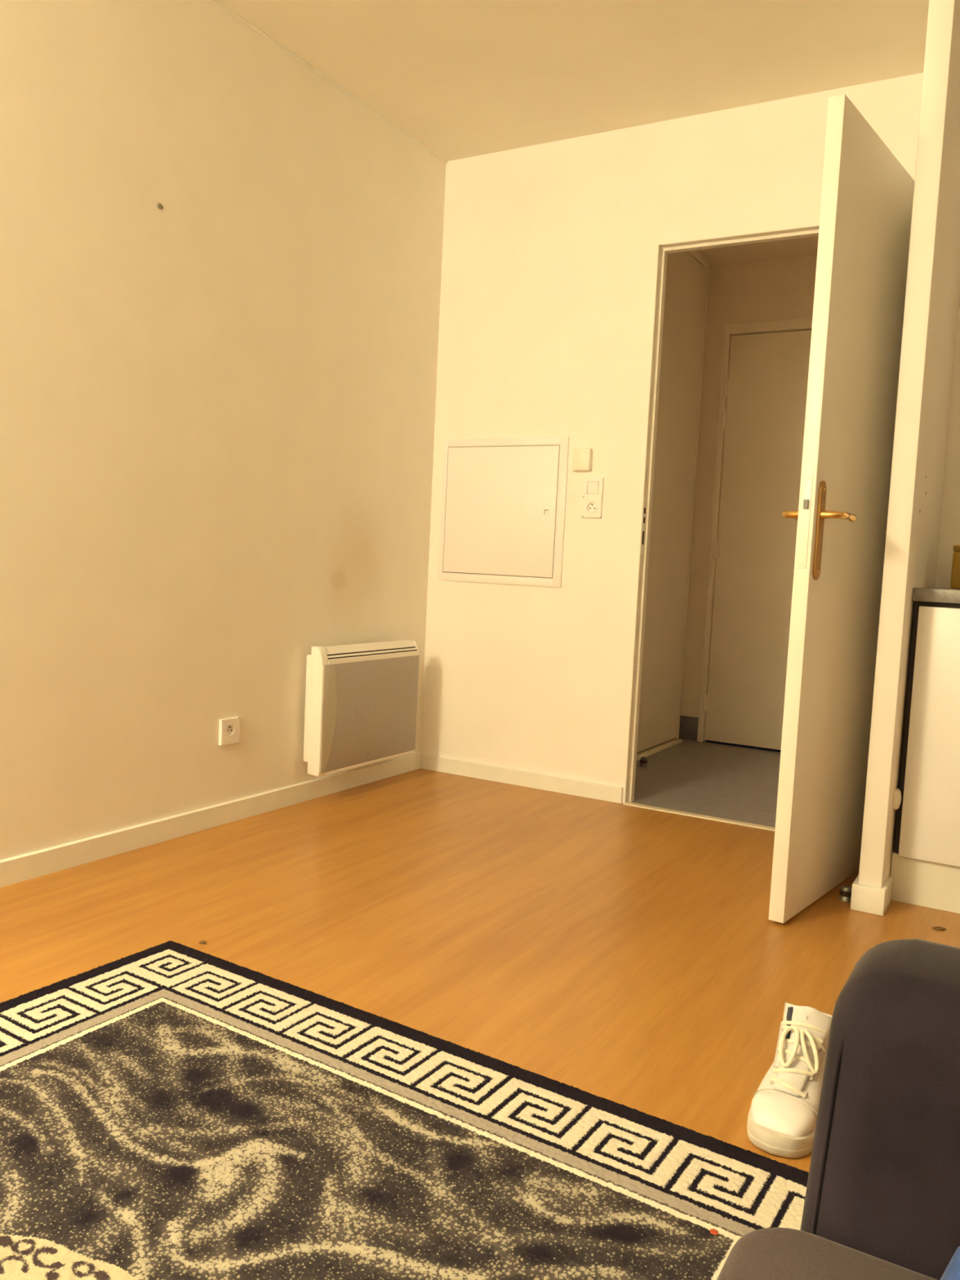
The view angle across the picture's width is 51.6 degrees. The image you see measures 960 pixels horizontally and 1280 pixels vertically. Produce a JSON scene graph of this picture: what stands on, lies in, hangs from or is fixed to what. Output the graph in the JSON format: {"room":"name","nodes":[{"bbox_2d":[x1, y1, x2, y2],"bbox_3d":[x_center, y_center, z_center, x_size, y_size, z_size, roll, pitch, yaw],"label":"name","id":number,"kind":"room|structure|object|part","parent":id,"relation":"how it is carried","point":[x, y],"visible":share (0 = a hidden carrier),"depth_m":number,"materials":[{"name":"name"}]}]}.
{"room":"living room","nodes":[
{"label":"living room","id":0,"kind":"room"},
{"bbox_2d":[0,0,446,860],"bbox_3d":[-1.572,-0.557,1.893,0.100,2.571,5.300,5,5,30],"label":"wall","id":1,"kind":"structure","parent":0,"point":[218,403],"depth_m":2.98,"materials":[{"name":"paint"}]},
{"bbox_2d":[156,202,163,209],"bbox_3d":[-0.912,-1.235,2.827,0.005,0.016,0.022,5,5,30],"label":"plug","id":2,"kind":"object","parent":1,"relation":"attached to","point":[159,206],"visible":1,"depth_m":2.82,"materials":[{"name":"grey plastic"}]},
{"bbox_2d":[0,751,422,887],"bbox_3d":[-1.556,0.631,2.004,0.012,0.068,5.200,5,5,30],"label":"baseboard","id":3,"kind":"structure","parent":1,"relation":"attached to","point":[30,865],"depth_m":3.09,"materials":[{"name":"white paint"}]},
{"bbox_2d":[218,716,239,745],"bbox_3d":[-0.814,0.297,3.234,0.015,0.084,0.084,5,5,30],"label":"wall socket","id":4,"kind":"object","parent":1,"relation":"attached to","point":[227,728],"visible":1,"depth_m":3.23,"materials":[{"name":"white plastic"}]},
{"bbox_2d":[212,0,447,163],"bbox_3d":[-1.440,-1.832,1.806,0.009,0.009,5.199,5,5,30],"label":"trim","id":5,"kind":"structure","parent":1,"relation":"attached to","point":[216,2],"depth_m":3.36,"materials":[{"name":"white paint"}]},
{"bbox_2d":[302,640,419,777],"bbox_3d":[-0.445,0.237,3.772,0.108,0.460,0.615,5,5,30],"label":"heater","id":6,"kind":"object","parent":1,"relation":"attached to","point":[361,700],"visible":1,"depth_m":3.67,"materials":[{"name":"metal"}]},
{"bbox_3d":[-0.457,0.231,3.778,0.044,0.385,0.595,5,5,30],"label":"casing","id":7,"kind":"part","parent":6,"relation":"part of","materials":[{"name":"metal"}]},
{"bbox_3d":[-0.419,0.026,3.759,0.046,0.023,0.568,5,5,30],"label":"rail","id":8,"kind":"part","parent":6,"relation":"part of","materials":[{"name":"metal"}]},
{"bbox_2d":[0,737,959,1172],"bbox_3d":[0.125,0.781,1.944,3.100,0.060,6.770,5,5,30],"label":"floor","id":9,"kind":"structure","parent":0,"point":[632,957],"depth_m":2.48,"materials":[{"name":"laminate"}]},
{"bbox_2d":[199,940,206,943],"bbox_3d":[-0.631,0.687,2.259,0.018,0.005,0.014,2,5,-6],"label":"crumb","id":10,"kind":"object","parent":9,"relation":"on","point":[202,941],"visible":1,"depth_m":2.25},
{"bbox_2d":[0,940,808,1279],"bbox_3d":[-0.641,0.796,0.854,1.621,0.013,2.303,6,5,32],"label":"rug","id":11,"kind":"object","parent":9,"relation":"on","point":[170,1110],"visible":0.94,"depth_m":1.48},
{"bbox_2d":[710,1228,718,1235],"bbox_3d":[0.316,0.798,1.339,0.011,0.005,0.011,3,5,9],"label":"crumb","id":12,"kind":"object","parent":11,"relation":"on","point":[713,1231],"visible":1,"depth_m":1.34,"materials":[{"name":"orange food"}]},
{"bbox_2d":[639,756,647,766],"bbox_3d":[0.746,0.553,4.523,0.038,0.040,0.038,5,5,30],"label":"door stop","id":13,"kind":"object","parent":9,"relation":"on","point":[643,761],"visible":1,"depth_m":4.51,"materials":[{"name":"rubber"}]},
{"bbox_2d":[636,249,710,760],"bbox_3d":[0.748,-0.665,4.565,0.112,2.459,1.484,5,5,30],"label":"wall","id":14,"kind":"structure","parent":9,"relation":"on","point":[687,273],"depth_m":4.82,"materials":[{"name":"paint"}]},
{"bbox_2d":[746,1002,832,1158],"bbox_3d":[0.531,0.703,1.654,0.118,0.182,0.300,6,5,32],"label":"sneaker","id":15,"kind":"object","parent":9,"relation":"on","point":[782,1116],"visible":0.91,"depth_m":1.60,"materials":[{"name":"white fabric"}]},
{"bbox_2d":[716,938,959,1279],"bbox_3d":[0.149,0.537,-0.242,0.884,0.780,1.950,5,5,30],"label":"sofa","id":16,"kind":"object","parent":9,"relation":"on","point":[882,1202],"visible":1,"depth_m":0.64,"materials":[{"name":"dark grey leather"},{"name":"taupe grey leather"}]},
{"bbox_2d":[716,1226,937,1279],"bbox_3d":[0.244,0.509,0.180,0.624,0.177,0.824,5,5,30],"label":"seat cushion","id":17,"kind":"object","parent":16,"relation":"on","point":[776,1253],"depth_m":0.63,"materials":[{"name":"grey fabric"}]},
{"bbox_3d":[0.577,0.541,0.554,0.817,0.586,0.146,5,5,30],"label":"armrest","id":18,"kind":"part","parent":16,"relation":"part of","materials":[{"name":"grey fabric"}]},
{"bbox_2d":[939,1245,959,1279],"bbox_3d":[0.383,0.336,0.449,0.330,0.129,0.198,5,5,30],"label":"cloth","id":19,"kind":"object","parent":16,"relation":"on","point":[952,1272],"visible":1,"depth_m":0.56,"materials":[{"name":"blue fabric"}]},
{"bbox_2d":[838,884,851,902],"bbox_3d":[1.024,0.708,2.778,0.038,0.040,0.038,5,5,30],"label":"door stop","id":20,"kind":"object","parent":9,"relation":"on","point":[845,892],"visible":0.86,"depth_m":2.77,"materials":[{"name":"metal"}]},
{"bbox_2d":[890,601,959,913],"bbox_3d":[1.774,0.345,2.723,1.088,0.842,0.569,5,5,30],"label":"base cabinet","id":21,"kind":"object","parent":9,"relation":"on","point":[925,871],"visible":0.95,"depth_m":2.71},
{"bbox_2d":[911,587,959,604],"bbox_3d":[1.799,-0.093,2.691,1.093,0.037,0.578,5,5,30],"label":"countertop","id":22,"kind":"structure","parent":21,"relation":"on","point":[944,595],"depth_m":2.69,"materials":[{"name":"grey metal"}]},
{"bbox_2d":[950,545,959,589],"bbox_3d":[1.475,-0.216,2.977,0.106,0.131,0.072,5,5,30],"label":"container","id":23,"kind":"object","parent":22,"relation":"on","point":[955,575],"visible":0.98,"depth_m":2.97,"materials":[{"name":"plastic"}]},
{"bbox_3d":[1.478,-0.272,2.972,0.106,0.019,0.072,5,5,30],"label":"lid","id":24,"kind":"part","parent":23,"relation":"part of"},
{"bbox_2d":[932,926,946,930],"bbox_3d":[1.194,0.748,2.579,0.037,0.007,0.018,3,5,7],"label":"crumb","id":25,"kind":"object","parent":9,"relation":"on","point":[940,928],"visible":1,"depth_m":2.57,"materials":[{"name":"brown food"}]},
{"bbox_2d":[217,0,928,161],"bbox_3d":[-0.123,-1.760,1.046,3.250,0.100,5.400,5,5,30],"label":"ceiling","id":26,"kind":"structure","parent":0,"point":[463,78],"depth_m":3.14,"materials":[{"name":"paint"}]},
{"bbox_2d":[420,72,959,803],"bbox_3d":[1.133,-0.550,3.425,3.250,2.571,0.060,5,5,30],"label":"wall","id":27,"kind":"structure","parent":0,"point":[549,260],"depth_m":3.82,"materials":[{"name":"paint"}]},
{"bbox_2d":[437,436,568,587],"bbox_3d":[0.083,-0.518,3.995,0.570,0.582,0.010,5,5,30],"label":"access panel","id":28,"kind":"object","parent":27,"relation":"attached to","point":[503,500],"visible":1,"depth_m":3.98,"materials":[{"name":"white metal"}]},
{"bbox_2d":[420,753,622,803],"bbox_3d":[0.146,0.554,4.014,0.916,0.062,0.012,5,5,30],"label":"baseboard","id":29,"kind":"structure","parent":27,"relation":"attached to","point":[590,789],"depth_m":3.99,"materials":[{"name":"white paint"}]},
{"bbox_2d":[572,448,592,471],"bbox_3d":[0.391,-0.690,3.799,0.073,0.084,0.025,5,5,30],"label":"thermostat","id":30,"kind":"object","parent":27,"relation":"attached to","point":[582,457],"visible":1,"depth_m":3.79,"materials":[{"name":"beige plastic"}]},
{"bbox_2d":[582,477,604,518],"bbox_3d":[0.430,-0.542,3.790,0.080,0.152,0.014,5,5,30],"label":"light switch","id":31,"kind":"object","parent":27,"relation":"attached to","point":[593,492],"visible":1,"depth_m":3.79,"materials":[{"name":"white plastic"}]},
{"bbox_3d":[0.429,-0.508,3.795,0.080,0.084,0.010,5,5,30],"label":"plate","id":32,"kind":"part","parent":31,"relation":"part of","materials":[{"name":"white plastic"}]},
{"bbox_2d":[622,801,775,831],"bbox_3d":[0.962,0.660,3.550,0.948,0.004,0.040,5,5,30],"label":"trim","id":33,"kind":"structure","parent":27,"relation":"attached to","point":[684,813],"depth_m":3.63,"materials":[{"name":"metal"}]},
{"bbox_2d":[624,225,819,802],"bbox_3d":[1.030,-0.387,3.496,1.011,2.104,0.064,5,5,30],"label":"trim","id":34,"kind":"structure","parent":27,"relation":"attached to","point":[813,231],"depth_m":3.70,"materials":[{"name":"paint"}]},
{"bbox_3d":[0.612,-0.428,3.717,0.003,0.210,0.024,5,5,30],"label":"strike plate","id":35,"kind":"part","parent":34,"relation":"part of","materials":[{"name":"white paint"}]},
{"bbox_2d":[768,93,914,923],"bbox_3d":[1.102,-0.309,2.847,0.161,2.040,0.980,6,6,37],"label":"door","id":36,"kind":"structure","parent":27,"relation":"attached to","point":[867,196],"depth_m":2.61,"materials":[{"name":"paint"}]},
{"bbox_3d":[0.824,-0.322,2.569,0.056,0.025,0.124,6,6,37],"label":"lever","id":37,"kind":"part","parent":36,"relation":"part of","materials":[{"name":"gold metal"}]},
{"bbox_3d":[0.851,-0.274,2.487,0.006,0.248,0.039,6,6,37],"label":"handle plate","id":38,"kind":"part","parent":36,"relation":"part of","materials":[{"name":"gold metal"}]},
{"bbox_3d":[0.906,-0.313,2.505,0.056,0.025,0.124,6,6,37],"label":"lever","id":39,"kind":"part","parent":36,"relation":"part of","materials":[{"name":"gold metal"}]},
{"bbox_2d":[680,254,817,742],"bbox_3d":[1.584,-0.630,4.999,2.550,2.520,0.100,5,5,30],"label":"wall","id":40,"kind":"structure","parent":0,"point":[783,288],"depth_m":5.11,"materials":[{"name":"paint"}]},
{"bbox_2d":[677,715,698,741],"bbox_3d":[1.103,0.467,5.273,0.117,0.125,0.008,5,5,30],"label":"baseboard","id":41,"kind":"structure","parent":40,"relation":"attached to","point":[688,728],"depth_m":5.27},
{"bbox_2d":[697,317,812,750],"bbox_3d":[1.656,-0.498,4.934,1.018,2.155,0.112,5,5,30],"label":"door","id":42,"kind":"structure","parent":40,"relation":"in","point":[764,377],"depth_m":5.05,"materials":[{"name":"paint"}]},
{"bbox_2d":[700,235,818,266],"bbox_3d":[1.268,-1.900,4.242,2.550,0.100,1.610,5,5,30],"label":"ceiling","id":43,"kind":"structure","parent":0,"point":[802,246],"depth_m":4.83,"materials":[{"name":"paint"}]},
{"bbox_2d":[857,0,959,888],"bbox_3d":[1.288,-0.530,2.893,0.062,2.511,0.705,5,5,30],"label":"wall partition","id":44,"kind":"structure","parent":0,"point":[932,293],"depth_m":2.63,"materials":[{"name":"paint"}]},
{"bbox_2d":[849,875,892,915],"bbox_3d":[1.079,0.697,2.735,0.085,0.072,0.138,5,5,30],"label":"baseboard","id":45,"kind":"structure","parent":44,"relation":"attached to","point":[867,899],"depth_m":2.68,"materials":[{"name":"white paint"}]},
{"bbox_2d":[893,787,901,809],"bbox_3d":[1.159,0.442,2.752,0.016,0.059,0.060,5,5,30],"label":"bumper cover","id":46,"kind":"object","parent":44,"relation":"attached to","point":[897,795],"visible":1,"depth_m":2.73,"materials":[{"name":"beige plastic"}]}
]}

